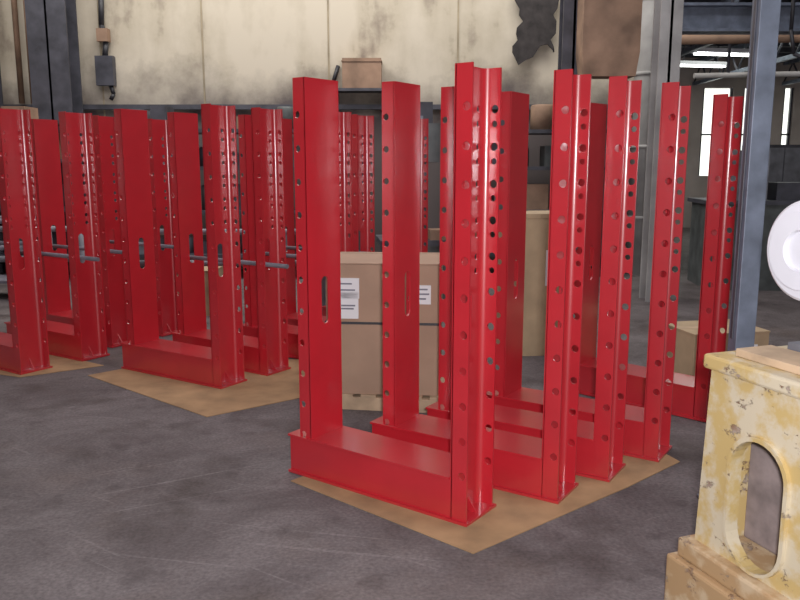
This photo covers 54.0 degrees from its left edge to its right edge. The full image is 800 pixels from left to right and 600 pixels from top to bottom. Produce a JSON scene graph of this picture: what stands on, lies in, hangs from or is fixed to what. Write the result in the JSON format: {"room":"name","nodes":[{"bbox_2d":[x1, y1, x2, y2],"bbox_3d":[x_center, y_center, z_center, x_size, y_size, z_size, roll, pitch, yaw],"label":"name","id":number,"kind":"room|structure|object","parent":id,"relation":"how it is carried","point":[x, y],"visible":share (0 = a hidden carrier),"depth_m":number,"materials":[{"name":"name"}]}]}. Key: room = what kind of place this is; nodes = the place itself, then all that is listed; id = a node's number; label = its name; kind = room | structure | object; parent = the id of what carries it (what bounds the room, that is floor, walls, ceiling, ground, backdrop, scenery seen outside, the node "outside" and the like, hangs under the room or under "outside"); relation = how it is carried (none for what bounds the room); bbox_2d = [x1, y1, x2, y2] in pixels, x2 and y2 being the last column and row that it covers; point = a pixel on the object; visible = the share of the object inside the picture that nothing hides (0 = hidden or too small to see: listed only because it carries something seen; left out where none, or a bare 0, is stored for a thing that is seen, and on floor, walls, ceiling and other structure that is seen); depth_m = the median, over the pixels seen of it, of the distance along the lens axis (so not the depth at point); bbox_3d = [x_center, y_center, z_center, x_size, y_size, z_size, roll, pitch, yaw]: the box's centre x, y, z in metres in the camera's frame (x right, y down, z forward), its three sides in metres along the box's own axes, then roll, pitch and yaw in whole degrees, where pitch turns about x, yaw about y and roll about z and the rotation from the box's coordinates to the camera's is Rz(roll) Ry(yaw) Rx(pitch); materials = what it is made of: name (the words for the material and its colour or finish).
{"room":"workshop","nodes":[
{"label":"workshop","id":0,"kind":"room"},
{"bbox_2d":[0,68,5,272],"bbox_3d":[-5.850,-3.622,11.147,0.200,6.500,0.200,0,10,0],"label":"column","id":1,"kind":"structure","parent":0,"point":[2,264],"depth_m":11.36,"materials":[{"name":"metal"}]},
{"bbox_2d":[24,0,86,274],"bbox_3d":[-4.875,-3.605,11.049,0.550,6.500,0.400,0,10,0],"label":"column","id":2,"kind":"structure","parent":0,"point":[51,25],"depth_m":10.93,"materials":[{"name":"metal"}]},
{"bbox_2d":[0,0,633,267],"bbox_3d":[-2.575,-3.711,11.665,12.850,6.500,0.250,0,10,0],"label":"wall","id":3,"kind":"structure","parent":0,"point":[254,50],"depth_m":11.55,"materials":[{"name":"beige paint"}]},
{"bbox_2d":[11,0,31,103],"bbox_3d":[-5.485,-4.827,11.194,0.210,3.940,0.080,0,10,0],"label":"conduit pipe","id":4,"kind":"object","parent":3,"relation":"attached to","point":[14,8],"visible":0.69,"depth_m":11.38,"materials":[{"name":"brown metal"}]},
{"bbox_2d":[97,0,105,115],"bbox_3d":[-4.400,-3.689,11.537,0.024,6.500,0.010,0,10,0],"label":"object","id":5,"kind":"structure","parent":3,"relation":"attached to","point":[97,0],"depth_m":11.55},
{"bbox_2d":[94,0,116,100],"bbox_3d":[-4.320,-4.724,11.283,0.260,3.616,0.130,0,10,0],"label":"electrical box","id":6,"kind":"object","parent":3,"relation":"attached to","point":[105,65],"visible":1,"depth_m":11.45,"materials":[{"name":"metal"}]},
{"bbox_2d":[200,0,205,103],"bbox_3d":[-2.900,-3.689,11.537,0.024,6.500,0.010,0,10,0],"label":"trim","id":7,"kind":"structure","parent":3,"relation":"attached to","point":[200,0],"depth_m":11.54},
{"bbox_2d":[4,104,607,109],"bbox_3d":[-2.575,-2.859,11.634,12.850,0.070,0.100,0,10,0],"label":"trim","id":8,"kind":"structure","parent":3,"relation":"attached to","point":[85,106],"depth_m":11.58,"materials":[{"name":"metal"}]},
{"bbox_2d":[327,0,329,79],"bbox_3d":[-1.050,-3.689,11.537,0.024,6.500,0.010,0,10,0],"label":"trim","id":9,"kind":"structure","parent":3,"relation":"attached to","point":[327,0],"depth_m":11.50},
{"bbox_2d":[332,58,381,103],"bbox_3d":[-0.609,-3.161,11.444,0.818,0.670,0.389,0,10,0],"label":"shelf box","id":10,"kind":"object","parent":3,"relation":"attached to","point":[359,75],"visible":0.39,"depth_m":11.27,"materials":[{"name":"cardboard"}]},
{"bbox_2d":[457,0,458,62],"bbox_3d":[0.850,-3.689,11.537,0.024,6.500,0.010,0,10,0],"label":"trim","id":11,"kind":"structure","parent":3,"relation":"attached to","point":[458,0],"depth_m":11.49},
{"bbox_2d":[512,0,558,64],"bbox_3d":[1.990,-4.131,11.344,0.820,1.423,0.060,0,10,0],"label":"tarp","id":12,"kind":"object","parent":3,"relation":"attached to","point":[537,29],"visible":1,"depth_m":11.36,"materials":[{"name":"fabric"}]},
{"bbox_2d":[0,228,799,599],"bbox_3d":[2.500,0.410,7.173,23.000,0.100,30.000,0,10,0],"label":"floor","id":13,"kind":"structure","parent":0,"point":[108,491],"depth_m":3.56,"materials":[{"name":"grey concrete"}]},
{"bbox_2d":[0,216,52,283],"bbox_3d":[-4.938,-0.516,9.434,1.480,0.958,0.560,1,10,6],"label":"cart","id":14,"kind":"object","parent":13,"relation":"on","point":[3,278],"visible":0.02,"depth_m":9.37,"materials":[{"name":"metal"}]},
{"bbox_2d":[0,226,84,262],"bbox_3d":[-4.051,-0.324,8.399,1.540,0.930,0.240,0,10,-3],"label":"guard rail","id":15,"kind":"object","parent":13,"relation":"on","point":[53,228],"visible":0.07,"depth_m":8.35,"materials":[{"name":"grey metal"}]},
{"bbox_2d":[0,106,87,255],"bbox_3d":[-6.000,-1.519,10.829,3.200,2.463,0.660,0,10,0],"label":"storage rack","id":16,"kind":"object","parent":13,"relation":"on","point":[33,111],"visible":0.03,"depth_m":10.74,"materials":[{"name":"metal"}]},
{"bbox_2d":[0,355,103,376],"bbox_3d":[-3.125,0.511,6.277,1.345,0.004,0.777,6,12,33],"label":"cardboard sheet","id":17,"kind":"object","parent":13,"relation":"on","point":[59,364],"visible":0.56,"depth_m":6.19,"materials":[{"name":"brown cardboard"}]},
{"bbox_2d":[0,108,52,374],"bbox_3d":[-3.247,-0.472,6.166,1.077,1.970,0.266,6,12,32],"label":"steel frame","id":18,"kind":"object","parent":17,"relation":"on","point":[25,350],"visible":1,"depth_m":5.93,"materials":[{"name":"paint"}]},
{"bbox_2d":[0,111,109,361],"bbox_3d":[-2.908,-0.537,6.545,1.200,1.970,0.266,6,12,32],"label":"steel frame","id":19,"kind":"object","parent":17,"relation":"on","point":[85,340],"visible":0.66,"depth_m":6.35,"materials":[{"name":"paint"}]},
{"bbox_2d":[29,115,129,347],"bbox_3d":[-2.838,-0.619,7.018,1.200,1.970,0.266,6,12,32],"label":"steel frame","id":20,"kind":"object","parent":13,"relation":"on","point":[45,137],"visible":0.66,"depth_m":7.03,"materials":[{"name":"paint"}]},
{"bbox_2d":[90,119,179,336],"bbox_3d":[-2.538,-0.697,7.471,1.200,1.970,0.266,6,12,32],"label":"steel frame","id":21,"kind":"object","parent":13,"relation":"on","point":[157,129],"visible":0.47,"depth_m":7.25,"materials":[{"name":"paint"}]},
{"bbox_2d":[88,359,304,416],"bbox_3d":[-1.222,0.563,5.976,1.661,0.004,1.559,8,13,40],"label":"cardboard sheet","id":22,"kind":"object","parent":13,"relation":"on","point":[258,390],"visible":0.45,"depth_m":5.55,"materials":[{"name":"brown cardboard"}]},
{"bbox_2d":[114,103,246,388],"bbox_3d":[-1.650,-0.407,5.788,1.077,1.970,0.266,6,12,32],"label":"steel frame","id":23,"kind":"object","parent":22,"relation":"on","point":[220,365],"visible":1,"depth_m":5.76,"materials":[{"name":"paint"}]},
{"bbox_2d":[167,107,290,375],"bbox_3d":[-1.331,-0.464,6.117,1.200,1.970,0.266,7,12,33],"label":"steel frame","id":24,"kind":"object","parent":22,"relation":"on","point":[267,354],"visible":0.98,"depth_m":6.07,"materials":[{"name":"paint"}]},
{"bbox_2d":[177,266,222,315],"bbox_3d":[-2.200,-0.114,8.504,0.508,0.482,0.508,1,10,6],"label":"box","id":25,"kind":"object","parent":13,"relation":"on","point":[220,268],"visible":0.06,"depth_m":8.25,"materials":[{"name":"brown cardboard"}]},
{"bbox_2d":[140,229,325,315],"bbox_3d":[-1.775,-0.264,8.052,2.190,0.930,0.240,0,10,0],"label":"guard rail","id":26,"kind":"object","parent":13,"relation":"on","point":[142,262],"visible":0.02,"depth_m":8.01,"materials":[{"name":"grey metal"}]},
{"bbox_2d":[111,106,363,257],"bbox_3d":[-2.200,-1.502,11.035,3.400,2.359,0.660,0,10,0],"label":"storage rack","id":27,"kind":"object","parent":13,"relation":"on","point":[156,112],"visible":0.12,"depth_m":10.79,"materials":[{"name":"metal"}]},
{"bbox_2d":[238,112,352,358],"bbox_3d":[-0.841,-0.516,6.423,1.200,1.970,0.266,7,12,33],"label":"steel frame","id":28,"kind":"object","parent":13,"relation":"on","point":[250,327],"visible":0.34,"depth_m":6.48,"materials":[{"name":"paint"}]},
{"bbox_2d":[269,114,374,325],"bbox_3d":[-0.681,-0.596,6.886,1.200,1.970,0.266,7,12,33],"label":"steel frame","id":29,"kind":"object","parent":13,"relation":"on","point":[361,125],"visible":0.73,"depth_m":6.70,"materials":[{"name":"paint"}]},
{"bbox_2d":[322,119,427,315],"bbox_3d":[-0.250,-0.673,7.335,1.077,1.970,0.266,7,12,33],"label":"steel frame","id":30,"kind":"object","parent":13,"relation":"on","point":[423,122],"visible":0.14,"depth_m":7.09,"materials":[{"name":"paint"}]},
{"bbox_2d":[342,377,444,412],"bbox_3d":[-0.080,0.605,5.441,0.850,0.103,0.750,1,10,8],"label":"wooden pallet","id":31,"kind":"object","parent":13,"relation":"on","point":[374,402],"visible":0.11,"depth_m":5.09,"materials":[{"name":"brown wood"}]},
{"bbox_2d":[325,252,442,395],"bbox_3d":[-0.085,0.122,5.337,0.750,0.882,0.693,1,10,5],"label":"carton","id":32,"kind":"object","parent":31,"relation":"on","point":[361,272],"visible":0.47,"depth_m":5.01,"materials":[{"name":"cardboard"}]},
{"bbox_2d":[376,102,445,298],"bbox_3d":[0.205,-1.062,8.798,0.900,2.250,0.900,-1,10,-6],"label":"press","id":33,"kind":"object","parent":13,"relation":"on","point":[426,108],"visible":0.22,"depth_m":8.54,"materials":[{"name":"metal"}]},
{"bbox_2d":[291,454,679,553],"bbox_3d":[0.579,0.865,4.217,2.089,0.004,1.226,-8,13,-39],"label":"cardboard sheet","id":34,"kind":"object","parent":13,"relation":"on","point":[513,514],"visible":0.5,"depth_m":3.63,"materials":[{"name":"brown cardboard"}]},
{"bbox_2d":[288,62,501,526],"bbox_3d":[-0.065,-0.047,3.692,1.077,1.970,0.266,7,12,36],"label":"steel frame","id":35,"kind":"object","parent":34,"relation":"on","point":[456,486],"visible":1,"depth_m":3.65,"materials":[{"name":"paint"}]},
{"bbox_2d":[370,69,591,503],"bbox_3d":[0.361,-0.083,3.904,1.077,1.970,0.266,6,12,32],"label":"steel frame","id":36,"kind":"object","parent":34,"relation":"on","point":[544,468],"visible":0.99,"depth_m":3.85,"materials":[{"name":"paint"}]},
{"bbox_2d":[425,76,641,481],"bbox_3d":[0.668,-0.127,4.158,1.077,1.970,0.266,6,12,32],"label":"steel frame","id":37,"kind":"object","parent":34,"relation":"on","point":[600,443],"visible":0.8,"depth_m":3.97,"materials":[{"name":"paint"}]},
{"bbox_2d":[487,82,690,461],"bbox_3d":[1.007,-0.173,4.427,1.077,1.970,0.266,6,12,33],"label":"steel frame","id":38,"kind":"object","parent":34,"relation":"on","point":[647,429],"visible":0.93,"depth_m":4.34,"materials":[{"name":"paint"}]},
{"bbox_2d":[496,210,558,355],"bbox_3d":[1.120,-0.154,6.670,0.508,1.182,0.458,-1,10,-6],"label":"carton","id":39,"kind":"object","parent":13,"relation":"on","point":[537,222],"visible":0.27,"depth_m":6.45,"materials":[{"name":"brown cardboard"}]},
{"bbox_2d":[475,104,606,274],"bbox_3d":[1.900,-1.556,11.229,2.000,2.399,0.660,0,10,0],"label":"storage rack","id":40,"kind":"object","parent":13,"relation":"on","point":[541,115],"visible":0.23,"depth_m":10.95,"materials":[{"name":"metal"}]},
{"bbox_2d":[625,0,653,275],"bbox_3d":[3.500,-3.539,10.959,0.430,6.400,0.430,4,10,21],"label":"ventilation duct","id":41,"kind":"object","parent":13,"relation":"on","point":[643,72],"visible":0.27,"depth_m":10.99,"materials":[{"name":"grey metal"}]},
{"bbox_2d":[571,94,743,421],"bbox_3d":[1.594,-0.295,5.136,1.077,1.970,0.266,9,13,43],"label":"steel frame","id":42,"kind":"object","parent":13,"relation":"on","point":[690,398],"visible":0.84,"depth_m":4.92,"materials":[{"name":"paint"}]},
{"bbox_2d":[667,319,769,375],"bbox_3d":[2.350,0.384,5.901,0.608,0.382,0.458,-2,10,-11],"label":"box","id":43,"kind":"object","parent":13,"relation":"on","point":[687,331],"visible":0.3,"depth_m":5.72,"materials":[{"name":"brown cardboard"}]},
{"bbox_2d":[664,345,799,599],"bbox_3d":[1.370,0.675,2.549,0.630,0.945,0.705,-4,10,-20],"label":"pedestal","id":44,"kind":"object","parent":13,"relation":"on","point":[745,543],"visible":0.98,"depth_m":2.59,"materials":[{"name":"paint"}]},
{"bbox_2d":[736,345,799,374],"bbox_3d":[1.323,0.201,2.437,0.280,0.026,0.460,-4,10,-20],"label":"plank","id":45,"kind":"object","parent":44,"relation":"on","point":[788,360],"visible":0.96,"depth_m":2.51,"materials":[{"name":"beige wood"}]},
{"bbox_2d":[767,201,799,351],"bbox_3d":[1.337,-0.061,2.418,0.296,0.506,0.320,-4,10,-20],"label":"drive wheel","id":46,"kind":"object","parent":45,"relation":"on","point":[783,244],"visible":1,"depth_m":2.41,"materials":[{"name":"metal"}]},
{"bbox_2d":[697,0,780,497],"bbox_3d":[1.535,-1.452,3.251,0.220,4.900,0.220,0,10,0],"label":"steel column","id":47,"kind":"structure","parent":13,"relation":"on","point":[765,19],"depth_m":3.37,"materials":[{"name":"grey metal"}]},
{"bbox_2d":[687,150,799,290],"bbox_3d":[4.592,-1.058,10.252,1.400,1.750,1.000,1,10,6],"label":"machine","id":48,"kind":"object","parent":13,"relation":"on","point":[779,195],"visible":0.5,"depth_m":9.93,"materials":[{"name":"grey metal"}]},
{"bbox_2d":[768,145,799,181],"bbox_3d":[6.350,-1.676,13.400,0.900,1.900,0.620,0,10,0],"label":"tall cabinet","id":49,"kind":"object","parent":13,"relation":"on","point":[784,166],"visible":0.26,"depth_m":12.99,"materials":[{"name":"metal"}]},
{"bbox_2d":[558,0,581,249],"bbox_3d":[2.065,-3.321,9.398,0.270,6.500,0.250,0,10,0],"label":"column","id":50,"kind":"structure","parent":0,"point":[566,45],"depth_m":9.32,"materials":[{"name":"metal"}]},
{"bbox_2d":[576,0,642,78],"bbox_3d":[2.420,-3.506,9.057,0.660,1.820,0.350,0,10,0],"label":"cardboard sheet","id":51,"kind":"object","parent":50,"relation":"attached to","point":[608,36],"visible":0.84,"depth_m":8.98,"materials":[{"name":"brown cardboard"}]},
{"bbox_2d":[639,0,683,301],"bbox_3d":[2.980,-3.204,8.718,0.240,6.500,0.270,0,10,0],"label":"column","id":52,"kind":"structure","parent":0,"point":[668,14],"depth_m":8.86,"materials":[{"name":"grey metal"}]},
{"bbox_2d":[675,58,799,227],"bbox_3d":[8.800,-5.063,19.524,10.400,6.500,0.200,0,10,0],"label":"wall","id":53,"kind":"structure","parent":0,"point":[695,185],"depth_m":19.51,"materials":[{"name":"paint"}]},
{"bbox_2d":[698,88,732,175],"bbox_3d":[7.875,-4.198,19.658,0.750,2.150,0.070,0,10,0],"label":"window","id":54,"kind":"structure","parent":53,"relation":"in","point":[731,89],"depth_m":19.58,"materials":[{"name":"glass"}]},
{"bbox_2d":[740,88,744,149],"bbox_3d":[8.700,-4.198,19.658,0.400,2.150,0.070,0,10,0],"label":"window","id":55,"kind":"structure","parent":53,"relation":"in","point":[744,88],"depth_m":19.58,"materials":[{"name":"glass"}]},
{"bbox_2d":[780,88,793,144],"bbox_3d":[9.625,-4.198,19.658,0.250,2.150,0.070,0,10,0],"label":"window","id":56,"kind":"structure","parent":53,"relation":"in","point":[791,89],"depth_m":19.57,"materials":[{"name":"glass"}]},
{"bbox_2d":[681,0,799,84],"bbox_3d":[8.875,-5.081,15.500,10.050,0.900,7.674,0,10,0],"label":"ceiling","id":57,"kind":"structure","parent":0,"point":[784,54],"depth_m":17.02,"materials":[{"name":"metal"}]},
{"bbox_2d":[680,44,726,67],"bbox_3d":[6.500,-5.360,16.936,1.200,0.637,0.200,-2,10,-11],"label":"lamp","id":58,"kind":"object","parent":57,"relation":"hanging from","point":[713,64],"visible":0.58,"depth_m":16.91,"materials":[{"name":"white glass"}]},
{"bbox_2d":[692,43,748,56],"bbox_3d":[5.700,-4.702,13.701,1.200,0.837,0.200,-2,10,-11],"label":"lamp","id":59,"kind":"object","parent":57,"relation":"hanging from","point":[704,51],"visible":0.49,"depth_m":13.67,"materials":[{"name":"white glass"}]},
{"bbox_3d":[2.500,-6.144,6.046,23.400,0.200,30.400,0,10,0],"label":"ceiling","id":60,"kind":"structure","parent":0,"visible":0},
{"bbox_2d":[681,0,799,77],"bbox_3d":[6.300,-4.559,9.101,6.202,3.759,2.385,0,10,0],"label":"pipes","id":61,"kind":"object","parent":60,"relation":"hanging from","point":[686,39],"visible":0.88,"depth_m":10.04,"materials":[{"name":"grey metal"}]},
{"bbox_3d":[9.550,-3.203,8.708,0.300,6.500,0.290,0,10,0],"label":"column","id":62,"kind":"structure","parent":0,"visible":0},
{"bbox_2d":[682,2,799,34],"bbox_3d":[6.250,-3.124,8.722,6.300,0.300,0.250,0,10,0],"label":"overhead beam","id":63,"kind":"structure","parent":62,"relation":"attached to","point":[699,18],"depth_m":8.70,"materials":[{"name":"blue metal"}]}
]}

